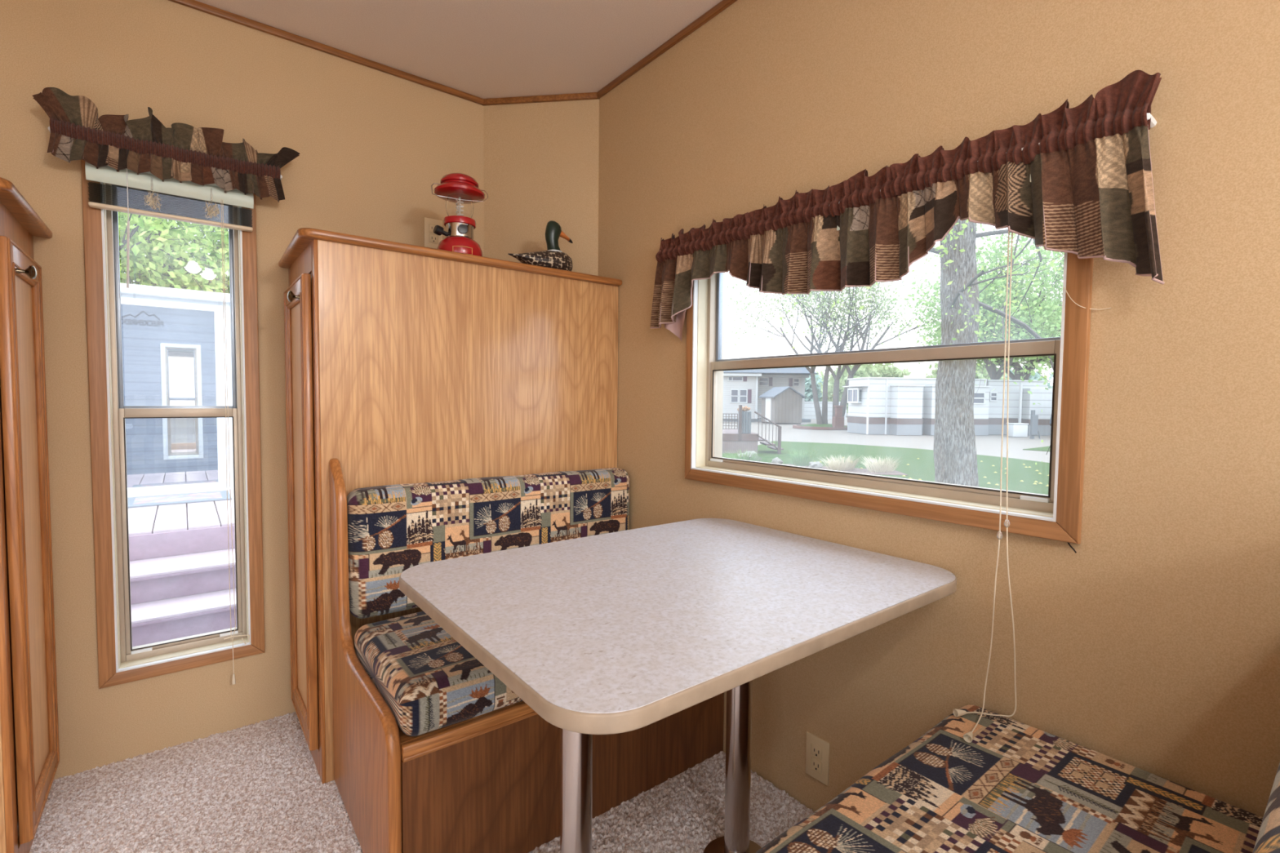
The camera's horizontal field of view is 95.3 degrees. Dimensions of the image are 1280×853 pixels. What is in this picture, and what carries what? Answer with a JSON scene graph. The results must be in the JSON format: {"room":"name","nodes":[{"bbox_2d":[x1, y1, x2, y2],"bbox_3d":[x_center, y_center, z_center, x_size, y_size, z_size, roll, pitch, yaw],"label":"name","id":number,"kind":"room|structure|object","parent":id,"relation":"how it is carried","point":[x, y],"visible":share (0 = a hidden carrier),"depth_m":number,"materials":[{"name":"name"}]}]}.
{"room":"camper dining nook","nodes":[
{"label":"camper dining nook","id":0,"kind":"room"},
{"bbox_2d":[0,0,483,779],"bbox_3d":[-1.720,-0.143,1.642,3.520,2.410,0.100,-2,3,-38],"label":"wall","id":1,"kind":"structure","parent":0,"point":[372,144],"depth_m":1.82,"materials":[{"name":"beige paint"}]},
{"bbox_2d":[31,87,300,202],"bbox_3d":[-1.367,-0.814,1.741,0.610,0.191,0.120,-2,3,-38],"label":"window valance","id":2,"kind":"object","parent":1,"relation":"attached to","point":[182,152],"visible":1,"depth_m":1.69,"materials":[{"name":"multicoloured fabric"}]},
{"bbox_2d":[80,160,265,688],"bbox_3d":[-1.456,-0.010,1.851,0.412,1.550,0.127,-2,3,-38],"label":"window","id":3,"kind":"structure","parent":1,"relation":"in","point":[119,662],"depth_m":1.78,"materials":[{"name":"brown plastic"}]},
{"bbox_2d":[84,161,253,684],"bbox_3d":[-1.399,0.030,1.782,0.389,1.614,0.053,-2,3,-38],"label":"window blind","id":4,"kind":"object","parent":3,"relation":"attached to","point":[104,197],"visible":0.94,"depth_m":1.74,"materials":[{"name":"white plastic"}]},
{"bbox_2d":[168,0,483,105],"bbox_3d":[-1.806,-1.280,1.441,2.985,0.022,0.014,-2,3,-38],"label":"trim","id":5,"kind":"structure","parent":1,"relation":"attached to","point":[193,4],"depth_m":1.99,"materials":[{"name":"brown wood"}]},
{"bbox_2d":[423,217,442,248],"bbox_3d":[-0.801,-0.746,2.261,0.070,0.115,0.008,-2,3,-38],"label":"wall outlet","id":6,"kind":"object","parent":1,"relation":"attached to","point":[432,240],"visible":0.67,"depth_m":2.25,"materials":[{"name":"plastic"}]},
{"bbox_2d":[429,223,435,233],"bbox_3d":[-0.799,-0.764,2.259,0.034,0.033,0.004,-2,3,-38],"label":"receptacle","id":7,"kind":"object","parent":6,"relation":"attached to","point":[432,226],"depth_m":2.25,"materials":[{"name":"plastic"}]},
{"bbox_2d":[429,234,438,244],"bbox_3d":[-0.799,-0.727,2.260,0.034,0.033,0.004,-2,3,-38],"label":"receptacle","id":8,"kind":"object","parent":6,"relation":"attached to","point":[433,238],"depth_m":2.26,"materials":[{"name":"plastic"}]},
{"bbox_2d":[483,106,484,257],"bbox_3d":[-0.638,-0.933,2.383,0.003,0.740,0.001,-2,3,-38],"label":"trim","id":9,"kind":"structure","parent":1,"relation":"attached to","point":[483,106],"depth_m":2.38,"materials":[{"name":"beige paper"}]},
{"bbox_2d":[29,711,813,852],"bbox_3d":[-0.189,1.137,-0.272,3.320,0.057,4.910,-2,3,-38],"label":"floor","id":10,"kind":"structure","parent":0,"point":[256,788],"depth_m":1.57,"materials":[{"name":"carpet"}]},
{"bbox_2d":[0,177,59,852],"bbox_3d":[-1.882,0.255,1.148,1.039,1.558,0.506,-2,3,-38],"label":"cabinet","id":11,"kind":"object","parent":10,"relation":"on","point":[29,748],"visible":1,"depth_m":1.34,"materials":[{"name":"brown wood"}]},
{"bbox_2d":[278,227,622,783],"bbox_3d":[-0.655,0.222,2.108,1.081,1.558,0.506,-2,3,-38],"label":"cabinet","id":12,"kind":"object","parent":10,"relation":"on","point":[405,363],"visible":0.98,"depth_m":1.81,"materials":[{"name":"brown wood"}]},
{"bbox_2d":[431,173,488,256],"bbox_3d":[-0.597,-0.694,1.952,0.174,0.288,0.163,0,3,-4],"label":"lantern","id":13,"kind":"object","parent":12,"relation":"on","point":[460,191],"visible":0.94,"depth_m":1.91,"materials":[{"name":"red metal"}]},
{"bbox_2d":[507,220,573,271],"bbox_3d":[-0.360,-0.657,2.131,0.262,0.200,0.104,-2,3,-38],"label":"duck decoy","id":14,"kind":"object","parent":12,"relation":"on","point":[553,258],"visible":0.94,"depth_m":2.13,"materials":[{"name":"green paint"}]},
{"bbox_2d":[328,458,724,852],"bbox_3d":[-0.303,0.557,1.734,0.999,0.930,0.590,-2,3,-38],"label":"bench","id":15,"kind":"object","parent":10,"relation":"on","point":[489,782],"visible":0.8,"depth_m":1.40,"materials":[{"name":"brown wood"}]},
{"bbox_2d":[354,611,522,736],"bbox_3d":[-0.262,0.595,1.706,0.964,0.125,0.483,-2,3,-38],"label":"seat cushion","id":16,"kind":"object","parent":15,"relation":"on","point":[428,682],"visible":0.2,"depth_m":1.34,"materials":[{"name":"multicoloured fabric"}]},
{"bbox_2d":[346,467,629,618],"bbox_3d":[-0.435,0.346,1.913,0.958,0.368,0.104,-2,3,-38],"label":"backrest cushion","id":17,"kind":"object","parent":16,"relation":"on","point":[393,530],"visible":0.7,"depth_m":1.76,"materials":[{"name":"multicoloured fabric"}]},
{"bbox_2d":[399,518,956,852],"bbox_3d":[0.083,0.677,1.258,0.980,0.740,0.765,-2,3,-38],"label":"table","id":18,"kind":"object","parent":10,"relation":"on","point":[628,630],"visible":1,"depth_m":1.06,"materials":[{"name":"laminate"}]},
{"bbox_2d":[702,835,761,852],"bbox_3d":[0.230,1.034,1.389,0.170,0.018,0.170,-2,3,-38],"label":"table base","id":19,"kind":"object","parent":18,"relation":"attached to","point":[717,846],"depth_m":1.43,"materials":[{"name":"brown metal"}]},
{"bbox_3d":[0.550,0.568,0.678,0.957,1.018,0.690,-2,3,-38],"label":"bench","id":20,"kind":"object","parent":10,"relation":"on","visible":0},
{"bbox_2d":[755,704,1262,852],"bbox_3d":[0.528,0.657,0.795,0.844,0.130,0.521,-2,3,-38],"label":"seat cushion","id":21,"kind":"object","parent":20,"relation":"on","point":[1018,787],"visible":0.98,"depth_m":0.90,"materials":[{"name":"multicoloured fabric"}]},
{"bbox_2d":[1253,762,1279,852],"bbox_3d":[0.680,0.420,0.549,0.890,0.386,0.166,-2,3,-38],"label":"backrest cushion","id":22,"kind":"object","parent":21,"relation":"on","point":[1268,841],"visible":1,"depth_m":0.38,"materials":[{"name":"multicoloured fabric"}]},
{"bbox_2d":[195,0,722,98],"bbox_3d":[-0.166,-1.216,-0.381,3.320,0.050,4.907,-2,3,-38],"label":"ceiling","id":23,"kind":"structure","parent":0,"point":[484,49],"depth_m":1.93,"materials":[{"name":"white paint"}]},
{"bbox_2d":[484,99,599,275],"bbox_3d":[-0.409,-0.165,2.388,0.335,2.310,0.340,-2,3,-38],"label":"wall","id":24,"kind":"structure","parent":0,"point":[541,159],"depth_m":2.35,"materials":[{"name":"beige paint"}]},
{"bbox_2d":[481,92,599,106],"bbox_3d":[-0.399,-1.308,2.329,0.489,0.022,0.016,1,3,7],"label":"trim","id":25,"kind":"structure","parent":24,"relation":"attached to","point":[590,95],"depth_m":2.32,"materials":[{"name":"brown wood"}]},
{"bbox_2d":[131,440,1049,604],"bbox_3d":[4.238,1.249,14.371,20.500,0.030,25.400,1,3,0],"label":"lawn","id":26,"kind":"structure","parent":0,"point":[922,468],"depth_m":18.23,"materials":[{"name":"green plant"}]},
{"bbox_2d":[120,283,233,497],"bbox_3d":[-5.158,-0.474,5.766,4.400,2.927,3.135,-2,3,-38],"label":"house","id":27,"kind":"structure","parent":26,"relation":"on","point":[174,344],"depth_m":6.50,"materials":[{"name":"blue plastic"}]},
{"bbox_2d":[125,423,133,429],"bbox_3d":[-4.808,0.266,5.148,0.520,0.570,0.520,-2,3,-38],"label":"electrical outlet","id":28,"kind":"object","parent":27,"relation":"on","point":[127,425],"visible":0.12,"depth_m":5.22,"materials":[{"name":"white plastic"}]},
{"bbox_2d":[128,489,234,535],"bbox_3d":[-3.339,0.685,4.307,2.720,0.178,1.638,-2,3,-38],"label":"deck","id":29,"kind":"object","parent":27,"relation":"attached to","point":[189,516],"visible":0.14,"depth_m":3.98,"materials":[{"name":"grey wood"}]},
{"bbox_2d":[127,490,231,507],"bbox_3d":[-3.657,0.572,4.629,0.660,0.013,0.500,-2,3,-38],"label":"deck railing","id":30,"kind":"object","parent":29,"relation":"on","point":[185,498],"visible":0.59,"depth_m":4.59,"materials":[{"name":"white wood"}]},
{"bbox_2d":[128,524,236,646],"bbox_3d":[-2.451,1.180,3.173,2.600,1.012,1.277,-2,3,-38],"label":"steps","id":31,"kind":"structure","parent":26,"relation":"on","point":[164,566],"depth_m":3.34,"materials":[{"name":"wood"}]},
{"bbox_2d":[722,404,783,453],"bbox_3d":[2.890,0.023,21.898,4.340,1.700,3.050,1,3,0],"label":"porch deck","id":32,"kind":"object","parent":26,"relation":"on","point":[732,440],"visible":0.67,"depth_m":20.44,"materials":[{"name":"wood"}]},
{"bbox_2d":[737,405,751,433],"bbox_3d":[3.698,-0.248,20.749,0.450,0.984,0.380,1,3,0],"label":"pedestal","id":33,"kind":"object","parent":32,"relation":"on","point":[746,415],"visible":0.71,"depth_m":20.57,"materials":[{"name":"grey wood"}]},
{"bbox_2d":[782,463,907,475],"bbox_3d":[4.548,1.156,16.070,5.143,0.025,1.686,2,3,23],"label":"garden bed","id":34,"kind":"object","parent":26,"relation":"on","point":[865,471],"visible":0.25,"depth_m":15.31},
{"bbox_2d":[722,448,769,461],"bbox_3d":[3.005,0.891,17.008,1.995,0.419,1.278,-2,3,-38],"label":"ornamental grass","id":35,"kind":"object","parent":34,"relation":"on","point":[752,459],"depth_m":16.98,"materials":[{"name":"green plant"}]},
{"bbox_2d":[736,450,760,461],"bbox_3d":[3.238,0.962,17.640,0.692,0.456,0.707,-2,3,-38],"label":"garden stone","id":36,"kind":"object","parent":34,"relation":"on","point":[748,452],"visible":0.31,"depth_m":17.47,"materials":[{"name":"grey stone"}]},
{"bbox_2d":[771,457,783,464],"bbox_3d":[3.918,1.036,16.654,0.383,0.329,0.296,-2,3,-38],"label":"rock","id":37,"kind":"object","parent":34,"relation":"on","point":[776,460],"visible":0.58,"depth_m":16.56,"materials":[{"name":"grey stone"}]},
{"bbox_2d":[787,448,817,466],"bbox_3d":[4.638,0.883,16.658,1.275,0.499,0.744,-2,3,-38],"label":"ornamental grass","id":38,"kind":"object","parent":34,"relation":"on","point":[797,460],"depth_m":16.58,"materials":[{"name":"green plant"}]},
{"bbox_2d":[808,461,822,467],"bbox_3d":[4.887,1.082,16.268,0.470,0.223,0.346,-2,3,-38],"label":"rock","id":39,"kind":"object","parent":34,"relation":"on","point":[812,464],"visible":0.84,"depth_m":16.17,"materials":[{"name":"grey stone"}]},
{"bbox_2d":[817,454,862,471],"bbox_3d":[5.454,0.983,15.738,1.707,0.400,1.098,-2,3,-38],"label":"ornamental grass","id":40,"kind":"object","parent":34,"relation":"on","point":[841,465],"depth_m":15.62,"materials":[{"name":"beige plant"}]},
{"bbox_2d":[859,455,904,472],"bbox_3d":[6.407,0.995,15.453,1.699,0.419,1.116,-2,3,-38],"label":"ornamental grass","id":41,"kind":"object","parent":34,"relation":"on","point":[883,468],"depth_m":15.35,"materials":[{"name":"beige plant"}]},
{"bbox_2d":[769,218,1064,486],"bbox_3d":[5.030,-2.232,8.291,6.155,7.500,4.980,-2,3,-38],"label":"tree","id":42,"kind":"object","parent":26,"relation":"on","point":[955,456],"visible":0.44,"depth_m":7.79,"materials":[{"name":"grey plant"}]},
{"bbox_2d":[813,457,1048,486],"bbox_3d":[8.195,1.215,14.584,7.478,0.035,8.809,0,3,-1],"label":"dandelions","id":43,"kind":"object","parent":26,"relation":"on","point":[842,457],"visible":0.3,"depth_m":14.74,"materials":[{"name":"yellow plant"}]},
{"bbox_2d":[598,0,1279,817],"bbox_3d":[1.200,-0.071,0.687,0.100,2.410,5.007,-2,3,-38],"label":"wall","id":44,"kind":"structure","parent":0,"point":[1153,646],"depth_m":1.13,"materials":[{"name":"beige paint"}]},
{"bbox_2d":[596,0,737,97],"bbox_3d":[1.240,-1.208,0.505,0.014,0.022,4.567,-2,3,-38],"label":"trim","id":45,"kind":"structure","parent":44,"relation":"attached to","point":[724,4],"depth_m":1.96,"materials":[{"name":"brown wood"}]},
{"bbox_2d":[805,731,829,786],"bbox_3d":[0.474,0.888,1.561,0.008,0.115,0.070,-2,3,-38],"label":"wall outlet","id":46,"kind":"object","parent":44,"relation":"attached to","point":[817,749],"visible":1,"depth_m":1.56,"materials":[{"name":"plastic"}]},
{"bbox_2d":[810,742,822,760],"bbox_3d":[0.472,0.869,1.558,0.004,0.033,0.034,-2,3,-38],"label":"receptacle","id":47,"kind":"object","parent":46,"relation":"attached to","point":[815,748],"depth_m":1.56,"materials":[{"name":"plastic"}]},
{"bbox_2d":[810,756,822,774],"bbox_3d":[0.472,0.907,1.560,0.004,0.033,0.034,-2,3,-38],"label":"receptacle","id":48,"kind":"object","parent":46,"relation":"attached to","point":[815,762],"depth_m":1.56,"materials":[{"name":"plastic"}]},
{"bbox_2d":[684,252,1093,544],"bbox_3d":[0.533,-0.184,1.530,0.127,0.759,1.083,-2,3,-38],"label":"window","id":49,"kind":"structure","parent":44,"relation":"in","point":[1056,515],"depth_m":1.35,"materials":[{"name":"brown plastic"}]},
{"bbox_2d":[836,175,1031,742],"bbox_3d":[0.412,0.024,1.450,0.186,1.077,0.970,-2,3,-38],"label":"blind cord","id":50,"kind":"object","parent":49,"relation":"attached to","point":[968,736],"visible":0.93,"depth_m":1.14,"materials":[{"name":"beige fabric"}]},
{"bbox_2d":[649,70,1164,341],"bbox_3d":[0.458,-0.440,1.477,0.080,0.372,1.334,-2,3,-38],"label":"window valance","id":51,"kind":"object","parent":44,"relation":"attached to","point":[1089,193],"visible":1,"depth_m":1.21,"materials":[{"name":"multicoloured fabric"}]},
{"bbox_2d":[1063,286,1111,310],"bbox_3d":[0.818,-0.236,1.068,0.071,0.047,0.010,2,3,35],"label":"thread","id":52,"kind":"object","parent":51,"relation":"hanging from","point":[1064,286],"visible":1,"depth_m":1.07},
{"bbox_2d":[1022,446,1050,451],"bbox_3d":[19.662,0.993,23.022,6.182,0.040,5.959,-2,3,-38],"label":"lawn patch","id":53,"kind":"structure","parent":0,"point":[1044,448],"depth_m":23.45,"materials":[{"name":"green plant"}]},
{"label":"outside","id":54,"kind":"structure","parent":0,"visible":0},
{"bbox_2d":[723,412,1050,462],"bbox_3d":[4.262,0.297,35.146,170.000,0.001,170.000,-2,3,-38],"label":"gravel road","id":55,"kind":"structure","parent":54,"point":[990,445],"depth_m":29.00,"materials":[{"name":"grey gravel"}]},
{"bbox_2d":[118,212,230,293],"bbox_3d":[-8.857,-2.263,9.500,7.073,7.400,7.392,1,3,19],"label":"broadleaf tree","id":56,"kind":"object","parent":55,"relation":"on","point":[151,224],"visible":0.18,"depth_m":8.87,"materials":[{"name":"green plant"}]},
{"bbox_2d":[118,211,230,293],"bbox_3d":[-7.283,-2.126,11.314,6.803,6.978,7.375,0,3,-20],"label":"broadleaf tree","id":57,"kind":"object","parent":55,"relation":"on","point":[212,235],"visible":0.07,"depth_m":9.61,"materials":[{"name":"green plant"}]},
{"bbox_2d":[722,367,817,422],"bbox_3d":[10.632,-3.246,54.804,9.800,5.350,7.600,1,3,0],"label":"house","id":58,"kind":"structure","parent":55,"relation":"on","point":[744,388],"depth_m":51.48,"materials":[{"name":"beige"}]},
{"bbox_2d":[747,389,751,403],"bbox_3d":[9.656,-2.674,51.407,0.320,1.200,0.040,1,3,0],"label":"shutter","id":59,"kind":"object","parent":58,"relation":"hanging from","point":[749,391],"depth_m":51.39,"materials":[{"name":"wood"}]},
{"bbox_2d":[768,377,772,386],"bbox_3d":[12.000,-4.101,53.543,0.320,0.800,0.040,1,3,0],"label":"shutter","id":60,"kind":"object","parent":58,"relation":"hanging from","point":[770,378],"depth_m":53.53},
{"bbox_2d":[788,377,792,386],"bbox_3d":[13.829,-4.059,53.544,0.320,0.750,0.040,1,3,0],"label":"shutter","id":61,"kind":"object","parent":58,"relation":"hanging from","point":[790,380],"depth_m":53.53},
{"bbox_2d":[758,386,805,424],"bbox_3d":[11.651,-1.762,48.121,2.710,3.020,3.060,0,3,-11],"label":"garden shed","id":62,"kind":"object","parent":55,"relation":"on","point":[780,405],"visible":0.93,"depth_m":46.88,"materials":[{"name":"grey wood"}]},
{"bbox_2d":[804,369,825,401],"bbox_3d":[22.052,-4.894,83.871,9.568,8.710,10.090,0,3,-4],"label":"tree","id":63,"kind":"object","parent":55,"relation":"on","point":[808,389],"visible":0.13,"depth_m":80.91,"materials":[{"name":"green plant"}]},
{"bbox_2d":[792,424,847,430],"bbox_3d":[12.600,0.041,40.039,4.100,0.180,4.100,-2,3,-38],"label":"edging","id":64,"kind":"object","parent":55,"relation":"on","point":[795,426],"visible":0.6,"depth_m":38.21,"materials":[{"name":"grey stone"}]},
{"bbox_2d":[814,369,831,401],"bbox_3d":[27.590,-5.367,94.478,12.935,8.150,12.860,-2,3,-38],"label":"tree","id":65,"kind":"object","parent":55,"relation":"on","point":[822,375],"visible":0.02,"depth_m":92.42,"materials":[{"name":"green plant"}]},
{"bbox_2d":[799,423,847,426],"bbox_3d":[12.601,-0.044,40.035,3.680,0.350,3.680,-2,3,-38],"label":"mound","id":66,"kind":"object","parent":55,"relation":"on","point":[808,424],"visible":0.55,"depth_m":39.14,"materials":[{"name":"green plant"}]},
{"bbox_2d":[724,275,904,424],"bbox_3d":[11.287,-7.591,41.508,13.411,15.556,11.643,3,3,38],"label":"broadleaf tree","id":67,"kind":"object","parent":66,"relation":"on","point":[820,420],"visible":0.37,"depth_m":39.78,"materials":[{"name":"green plant"}]},
{"bbox_2d":[765,275,941,422],"bbox_3d":[14.010,-6.887,38.891,13.216,14.505,12.709,-2,3,-38],"label":"broadleaf tree","id":68,"kind":"object","parent":66,"relation":"on","point":[837,377],"visible":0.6,"depth_m":38.71,"materials":[{"name":"green plant"}]},
{"bbox_2d":[804,401,846,419],"bbox_3d":[18.217,-1.653,60.029,6.000,1.830,0.160,1,3,0],"label":"fence","id":69,"kind":"object","parent":55,"relation":"on","point":[809,407],"visible":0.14,"depth_m":59.98,"materials":[{"name":"white wood"}]},
{"bbox_2d":[831,405,844,426],"bbox_3d":[13.056,-0.590,38.408,0.600,1.600,0.600,1,3,0],"label":"grill","id":70,"kind":"object","parent":55,"relation":"on","point":[837,420],"visible":0.89,"depth_m":38.18,"materials":[{"name":"metal"}]},
{"bbox_2d":[817,363,911,413],"bbox_3d":[28.062,-4.636,71.833,11.613,8.391,11.511,-2,3,-38],"label":"tree","id":71,"kind":"object","parent":55,"relation":"on","point":[877,370],"visible":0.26,"depth_m":69.69,"materials":[{"name":"green plant"}]},
{"bbox_2d":[842,377,991,435],"bbox_3d":[16.294,-1.201,34.402,7.610,3.250,3.280,0,3,-7],"label":"home","id":72,"kind":"object","parent":55,"relation":"on","point":[892,406],"visible":0.76,"depth_m":33.22,"materials":[{"name":"white"}]},
{"bbox_2d":[925,363,1009,379],"bbox_3d":[41.099,-4.660,73.845,11.139,8.578,11.235,-2,3,-38],"label":"tree","id":73,"kind":"object","parent":55,"relation":"on","point":[934,372],"visible":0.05,"depth_m":71.56,"materials":[{"name":"green plant"}]},
{"bbox_2d":[878,223,1064,404],"bbox_3d":[22.950,-7.211,35.517,17.707,15.536,13.091,-1,3,-27],"label":"broadleaf tree","id":74,"kind":"object","parent":55,"relation":"on","point":[1019,333],"visible":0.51,"depth_m":32.68,"materials":[{"name":"green plant"}]},
{"bbox_2d":[912,284,1062,380],"bbox_3d":[28.188,-5.647,44.054,12.405,11.771,12.260,-1,3,-33],"label":"broadleaf tree","id":75,"kind":"object","parent":55,"relation":"on","point":[1016,376],"visible":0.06,"depth_m":43.83,"materials":[{"name":"green plant"}]},
{"bbox_2d":[1005,422,1028,436],"bbox_3d":[20.899,0.190,32.334,0.860,0.750,0.660,1,3,0],"label":"storage box","id":76,"kind":"object","parent":55,"relation":"on","point":[1015,429],"visible":0.89,"depth_m":32.04,"materials":[{"name":"white plastic"}]},
{"bbox_2d":[986,379,1053,435],"bbox_3d":[22.114,-1.161,35.188,3.720,3.210,3.070,0,3,-3],"label":"home","id":77,"kind":"object","parent":55,"relation":"on","point":[1020,405],"visible":0.71,"depth_m":34.16,"materials":[{"name":"white"}]},
{"bbox_2d":[996,367,1053,388],"bbox_3d":[51.829,-4.698,81.914,11.269,8.413,11.607,-2,3,-38],"label":"tree","id":78,"kind":"object","parent":55,"relation":"on","point":[1037,375],"visible":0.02,"depth_m":78.61,"materials":[{"name":"green plant"}]},
{"bbox_2d":[1029,409,1040,439],"bbox_3d":[20.746,-0.101,30.554,0.609,1.508,0.270,1,3,0],"label":"pedestal","id":79,"kind":"object","parent":55,"relation":"on","point":[1034,418],"visible":1,"depth_m":30.43,"materials":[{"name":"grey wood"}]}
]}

